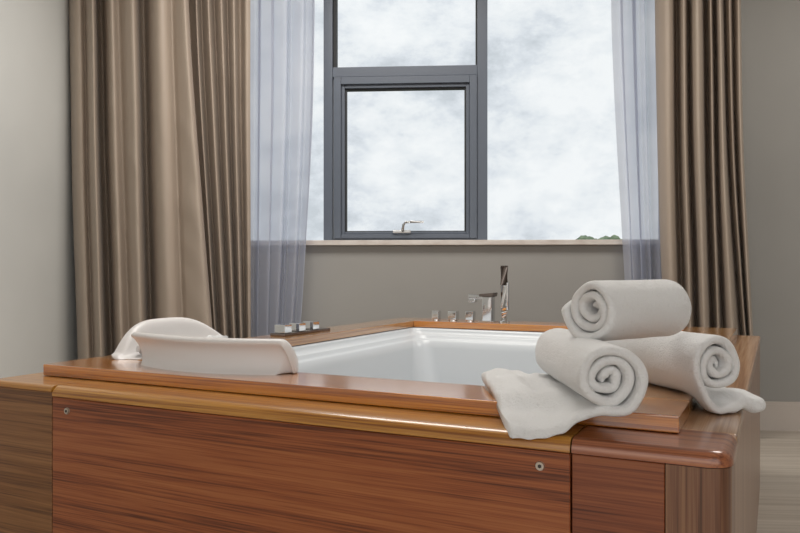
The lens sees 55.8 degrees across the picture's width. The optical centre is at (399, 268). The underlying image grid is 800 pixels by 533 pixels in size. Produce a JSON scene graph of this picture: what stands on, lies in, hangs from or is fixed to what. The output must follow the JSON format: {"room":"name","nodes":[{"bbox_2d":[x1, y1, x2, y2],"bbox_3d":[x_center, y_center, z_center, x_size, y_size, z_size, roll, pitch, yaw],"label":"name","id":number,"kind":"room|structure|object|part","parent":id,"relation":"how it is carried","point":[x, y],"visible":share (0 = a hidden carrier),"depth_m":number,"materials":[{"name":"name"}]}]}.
{"room":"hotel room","nodes":[
{"label":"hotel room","id":0,"kind":"room"},
{"bbox_2d":[0,0,77,377],"bbox_3d":[-1.934,-0.510,1.398,0.201,2.620,5.200,0,0,4],"label":"wall","id":1,"kind":"structure","parent":0,"point":[38,323],"depth_m":3.52,"materials":[{"name":"grey paint"}]},
{"bbox_2d":[301,0,799,401],"bbox_3d":[0.495,-0.510,3.973,4.706,2.620,0.260,0,0,4],"label":"wall","id":2,"kind":"structure","parent":0,"point":[343,284],"depth_m":3.76,"materials":[{"name":"beige paint"}]},
{"bbox_2d":[324,0,486,239],"bbox_3d":[0.259,-0.884,3.934,2.263,1.533,0.129,0,0,4],"label":"window","id":3,"kind":"structure","parent":2,"relation":"in","point":[472,79],"depth_m":3.94,"materials":[{"name":"grey metal"}]},
{"bbox_3d":[0.027,-0.582,3.963,0.748,0.846,0.062,0,0,4],"label":"casement sash","id":4,"kind":"part","parent":3,"relation":"part of","materials":[{"name":"grey metal"}]},
{"bbox_3d":[0.042,-0.218,3.908,0.162,0.062,0.049,0,0,4],"label":"handle","id":5,"kind":"part","parent":3,"relation":"part of","materials":[{"name":"silver metal"}]},
{"bbox_2d":[306,240,622,245],"bbox_3d":[0.254,-0.134,3.941,2.313,0.026,0.235,0,0,4],"label":"trim","id":6,"kind":"structure","parent":2,"relation":"attached to","point":[308,242],"depth_m":3.82,"materials":[{"name":"stone"}]},
{"bbox_2d":[760,401,799,430],"bbox_3d":[0.486,0.729,3.835,4.306,0.142,0.016,0,0,4],"label":"baseboard","id":7,"kind":"structure","parent":2,"relation":"attached to","point":[777,415],"depth_m":3.73,"materials":[{"name":"beige paint"}]},
{"bbox_2d":[756,430,799,532],"bbox_3d":[0.323,0.860,1.378,4.706,0.120,5.460,0,0,4],"label":"floor","id":8,"kind":"structure","parent":0,"point":[779,495],"depth_m":2.83,"materials":[{"name":"laminate"}]},
{"bbox_2d":[0,327,760,532],"bbox_3d":[0.206,0.523,2.231,1.518,0.553,1.993,0,0,27],"label":"tub surround","id":9,"kind":"object","parent":8,"relation":"on","point":[77,455],"visible":0.7,"depth_m":1.31,"materials":[{"name":"brown wood"}]},
{"bbox_3d":[-0.821,0.530,1.646,0.203,0.540,0.021,0,0,26],"label":"panel","id":10,"kind":"part","parent":9,"relation":"part of","materials":[{"name":"brown wood"}]},
{"bbox_3d":[-0.238,0.535,1.355,1.095,0.530,0.021,0,0,26],"label":"panel","id":11,"kind":"part","parent":9,"relation":"part of","materials":[{"name":"brown wood"}]},
{"bbox_2d":[43,318,736,432],"bbox_3d":[0.212,0.233,2.275,1.390,0.026,1.870,0,0,26],"label":"frame","id":12,"kind":"object","parent":9,"relation":"on","point":[661,409],"visible":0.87,"depth_m":1.48,"materials":[{"name":"brown wood"}]},
{"bbox_2d":[112,317,227,359],"bbox_3d":[-0.599,0.177,2.036,0.109,0.089,0.448,0,0,26],"label":"headrest cover","id":13,"kind":"object","parent":12,"relation":"on","point":[128,348],"visible":0.53,"depth_m":2.01,"materials":[{"name":"white fabric"}]},
{"bbox_2d":[131,332,298,374],"bbox_3d":[-0.425,0.184,1.663,0.442,0.077,0.119,0,0,27],"label":"pillow","id":14,"kind":"object","parent":12,"relation":"on","point":[238,356],"visible":1,"depth_m":1.60,"materials":[{"name":"white"}]},
{"bbox_2d":[270,321,329,336],"bbox_3d":[-0.338,0.202,2.594,0.060,0.037,0.280,0,0,27],"label":"candle tray","id":15,"kind":"object","parent":12,"relation":"on","point":[295,328],"visible":1,"depth_m":2.55,"materials":[{"name":"silver metal"}]},
{"bbox_3d":[-0.338,0.215,2.594,0.060,0.009,0.280,0,0,27],"label":"plate","id":16,"kind":"part","parent":15,"relation":"part of","materials":[{"name":"silver metal"}]},
{"bbox_2d":[432,310,440,319],"bbox_3d":[0.157,0.200,3.252,0.033,0.041,0.033,0,0,26],"label":"valve","id":17,"kind":"object","parent":12,"relation":"on","point":[436,314],"visible":1,"depth_m":3.24,"materials":[{"name":"silver metal"}]},
{"bbox_2d":[448,311,458,320],"bbox_3d":[0.228,0.200,3.217,0.039,0.040,0.039,0,0,27],"label":"valve","id":18,"kind":"object","parent":12,"relation":"on","point":[452,315],"visible":1,"depth_m":3.20,"materials":[{"name":"silver metal"}]},
{"bbox_2d":[465,311,475,320],"bbox_3d":[0.297,0.199,3.182,0.035,0.042,0.035,0,0,26],"label":"valve","id":19,"kind":"object","parent":12,"relation":"on","point":[469,315],"visible":1,"depth_m":3.17,"materials":[{"name":"silver metal"}]},
{"bbox_2d":[468,293,497,321],"bbox_3d":[0.345,0.159,3.157,0.116,0.122,0.058,0,0,27],"label":"spout","id":20,"kind":"object","parent":12,"relation":"on","point":[488,299],"visible":1,"depth_m":3.13,"materials":[{"name":"silver metal"}]},
{"bbox_3d":[0.323,0.124,3.168,0.066,0.032,0.038,0,0,27],"label":"spout arm","id":21,"kind":"part","parent":20,"relation":"part of","materials":[{"name":"silver metal"}]},
{"bbox_3d":[0.368,0.107,3.146,0.064,0.017,0.058,0,0,27],"label":"lever","id":22,"kind":"part","parent":20,"relation":"part of","materials":[{"name":"silver metal"}]},
{"bbox_2d":[499,266,509,322],"bbox_3d":[0.430,0.103,3.116,0.048,0.234,0.048,0,0,27],"label":"shower","id":23,"kind":"object","parent":12,"relation":"on","point":[504,287],"visible":1,"depth_m":3.10,"materials":[{"name":"silver metal"}]},
{"bbox_3d":[0.430,0.027,3.116,0.036,0.082,0.036,0,0,27],"label":"handle","id":24,"kind":"part","parent":23,"relation":"part of","materials":[{"name":"silver metal"}]},
{"bbox_2d":[481,328,648,439],"bbox_3d":[0.259,0.183,1.286,0.200,0.144,0.391,0,0,-1],"label":"rolled towel","id":25,"kind":"object","parent":12,"relation":"on","point":[585,378],"visible":0.99,"depth_m":1.15,"materials":[{"name":"white fabric"}]},
{"bbox_2d":[561,279,690,340],"bbox_3d":[0.400,0.068,1.283,0.242,0.101,0.120,0,0,-31],"label":"rolled towel","id":26,"kind":"object","parent":25,"relation":"on","point":[603,310],"visible":0.98,"depth_m":1.23,"materials":[{"name":"white fabric"}]},
{"bbox_2d":[604,331,765,413],"bbox_3d":[0.516,0.180,1.449,0.150,0.137,0.362,0,0,-14],"label":"rolled towel","id":27,"kind":"object","parent":12,"relation":"on","point":[701,366],"visible":0.8,"depth_m":1.29,"materials":[{"name":"white fabric"}]},
{"bbox_2d":[293,327,546,385],"bbox_3d":[0.194,0.477,2.272,1.093,0.458,1.563,0,0,26],"label":"bathtub","id":28,"kind":"object","parent":9,"relation":"in","point":[440,355],"visible":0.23,"depth_m":2.99,"materials":[{"name":"white ceramic"}]},
{"bbox_3d":[0.313,0.535,1.082,0.129,0.530,0.019,0,0,27],"label":"panel","id":29,"kind":"part","parent":9,"relation":"part of","materials":[{"name":"red wood"}]},
{"bbox_3d":[0.426,0.535,1.069,0.083,0.530,0.098,0,0,26],"label":"corner post","id":30,"kind":"part","parent":9,"relation":"part of","materials":[{"name":"brown wood"}]},
{"bbox_3d":[0.898,0.535,1.945,0.020,0.530,1.888,0,0,27],"label":"panel","id":31,"kind":"part","parent":9,"relation":"part of","materials":[{"name":"brown wood"}]},
{"bbox_3d":[0.323,-1.895,1.378,4.706,0.150,5.460,0,0,4],"label":"ceiling","id":32,"kind":"structure","parent":0,"visible":0},
{"bbox_2d":[69,0,250,359],"bbox_3d":[-1.212,-0.513,3.710,0.943,2.603,0.284,0,0,4],"label":"curtain","id":33,"kind":"object","parent":32,"relation":"hanging from","point":[160,89],"visible":0.8,"depth_m":3.70,"materials":[{"name":"beige fabric"}]},
{"bbox_2d":[250,0,314,336],"bbox_3d":[-0.608,-0.513,3.820,0.398,2.603,0.064,0,0,4],"label":"sheer curtain","id":34,"kind":"object","parent":32,"relation":"hanging from","point":[281,31],"visible":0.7,"depth_m":3.83,"materials":[{"name":"white fabric"}]},
{"bbox_2d":[611,0,661,279],"bbox_3d":[1.184,-0.513,3.705,0.320,2.603,0.054,0,0,4],"label":"sheer curtain","id":35,"kind":"object","parent":32,"relation":"hanging from","point":[633,21],"visible":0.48,"depth_m":3.72,"materials":[{"name":"white fabric"}]},
{"bbox_2d":[655,0,753,335],"bbox_3d":[1.456,-0.513,3.576,0.494,2.603,0.206,0,0,4],"label":"curtain","id":36,"kind":"object","parent":32,"relation":"hanging from","point":[704,247],"visible":0.7,"depth_m":3.57,"materials":[{"name":"beige fabric"}]},
{"label":"outside","id":37,"kind":"structure","parent":0,"visible":0},
{"bbox_3d":[30.000,4.950,106.000,180.000,0.300,188.000,0,0,0],"label":"ground","id":38,"kind":"structure","parent":37,"visible":0},
{"bbox_2d":[575,235,596,239],"bbox_3d":[16.666,0.898,66.008,3.223,7.811,3.018,0,0,-44],"label":"tree","id":39,"kind":"object","parent":38,"relation":"on","point":[582,237],"visible":0.05,"depth_m":65.95,"materials":[{"name":"green plant"}]},
{"bbox_2d":[607,235,621,239],"bbox_3d":[15.418,1.177,54.051,1.550,7.254,1.676,0,0,0],"label":"tree","id":40,"kind":"object","parent":38,"relation":"on","point":[613,237],"visible":0.08,"depth_m":53.61,"materials":[{"name":"green plant"}]}
]}

